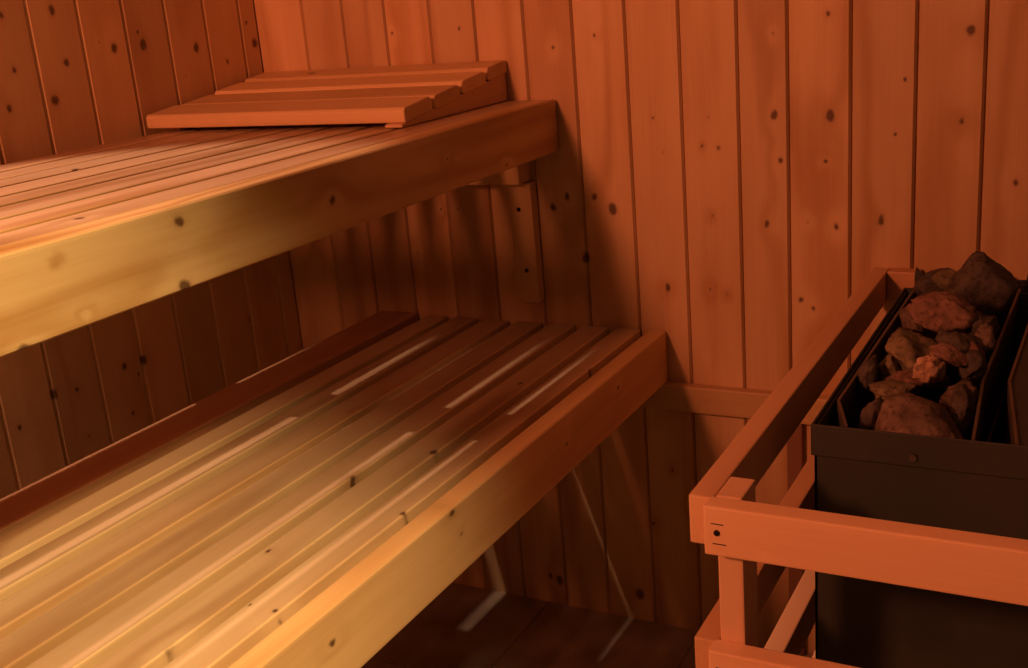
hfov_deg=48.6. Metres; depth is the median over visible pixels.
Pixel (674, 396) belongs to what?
trim
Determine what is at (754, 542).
guard
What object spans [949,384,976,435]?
rock
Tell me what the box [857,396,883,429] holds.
rock
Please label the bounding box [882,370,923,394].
rock
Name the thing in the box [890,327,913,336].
rock
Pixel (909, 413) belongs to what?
rock
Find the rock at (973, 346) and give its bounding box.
[969,341,985,356]
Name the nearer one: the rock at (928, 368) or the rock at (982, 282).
the rock at (928, 368)
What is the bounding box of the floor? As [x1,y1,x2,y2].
[361,583,812,667]
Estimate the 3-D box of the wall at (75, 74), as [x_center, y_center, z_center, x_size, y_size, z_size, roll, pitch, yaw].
[-1.006,-0.203,1.206,0.060,2.100,2.222,4,19,28]
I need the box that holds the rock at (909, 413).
[875,393,963,438]
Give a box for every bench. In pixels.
[0,100,558,357]
[0,311,667,667]
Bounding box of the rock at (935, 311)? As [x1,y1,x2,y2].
[905,291,999,339]
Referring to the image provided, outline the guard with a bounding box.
[689,267,1027,667]
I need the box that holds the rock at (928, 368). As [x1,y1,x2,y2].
[912,342,978,411]
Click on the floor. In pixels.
(464, 626)
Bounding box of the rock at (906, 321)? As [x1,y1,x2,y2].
[899,306,931,336]
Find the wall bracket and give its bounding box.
[508,181,544,302]
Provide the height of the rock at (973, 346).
0.046 m
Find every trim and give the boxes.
[297,348,829,424]
[787,424,805,655]
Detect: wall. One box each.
[0,0,301,498]
[253,0,1027,653]
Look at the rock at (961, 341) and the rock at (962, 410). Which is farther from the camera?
the rock at (961, 341)
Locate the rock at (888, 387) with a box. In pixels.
[869,379,916,399]
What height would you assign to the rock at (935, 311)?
0.081 m
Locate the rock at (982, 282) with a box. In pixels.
[944,251,1020,319]
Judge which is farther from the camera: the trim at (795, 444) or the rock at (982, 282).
the trim at (795, 444)
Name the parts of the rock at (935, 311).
heater stone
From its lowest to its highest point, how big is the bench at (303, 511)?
0.564 m
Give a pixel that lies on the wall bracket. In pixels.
(523, 205)
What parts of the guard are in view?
post, rail, rail, rail, rail, rail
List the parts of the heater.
heater stone, stone plate, heater stone, heater stone, heater stone, heater stone, heater stone, heater stone, heater stone, heater stone, stone plate, stone plate, plate, plate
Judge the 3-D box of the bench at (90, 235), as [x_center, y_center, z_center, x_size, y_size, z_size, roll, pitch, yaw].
[-0.669,-0.027,1.126,0.573,0.134,2.119,4,19,28]
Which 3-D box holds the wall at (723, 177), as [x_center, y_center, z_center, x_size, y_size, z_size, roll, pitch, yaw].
[0.470,-0.462,1.646,2.220,2.100,0.060,4,19,28]
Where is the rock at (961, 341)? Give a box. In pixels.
[934,330,980,368]
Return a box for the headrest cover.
[146,60,506,129]
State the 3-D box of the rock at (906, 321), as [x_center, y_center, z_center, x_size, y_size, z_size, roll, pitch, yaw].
[0.505,-0.014,1.425,0.042,0.059,0.074,4,19,28]
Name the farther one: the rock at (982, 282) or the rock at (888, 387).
the rock at (982, 282)
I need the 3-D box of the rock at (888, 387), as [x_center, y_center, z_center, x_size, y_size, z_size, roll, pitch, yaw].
[0.401,0.061,1.210,0.047,0.018,0.042,4,19,28]
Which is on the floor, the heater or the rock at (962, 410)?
the heater
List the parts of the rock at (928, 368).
heater stone, heater stone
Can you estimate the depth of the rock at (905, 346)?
1.26 m
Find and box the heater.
[811,266,1027,667]
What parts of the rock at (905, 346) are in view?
heater stone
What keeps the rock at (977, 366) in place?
on the heater stone
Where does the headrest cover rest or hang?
on the bench at (90, 235)
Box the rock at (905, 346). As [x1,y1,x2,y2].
[885,329,953,374]
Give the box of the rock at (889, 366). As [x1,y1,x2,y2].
[878,354,900,380]
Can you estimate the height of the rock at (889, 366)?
0.039 m
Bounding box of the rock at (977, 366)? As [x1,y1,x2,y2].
[957,349,987,384]

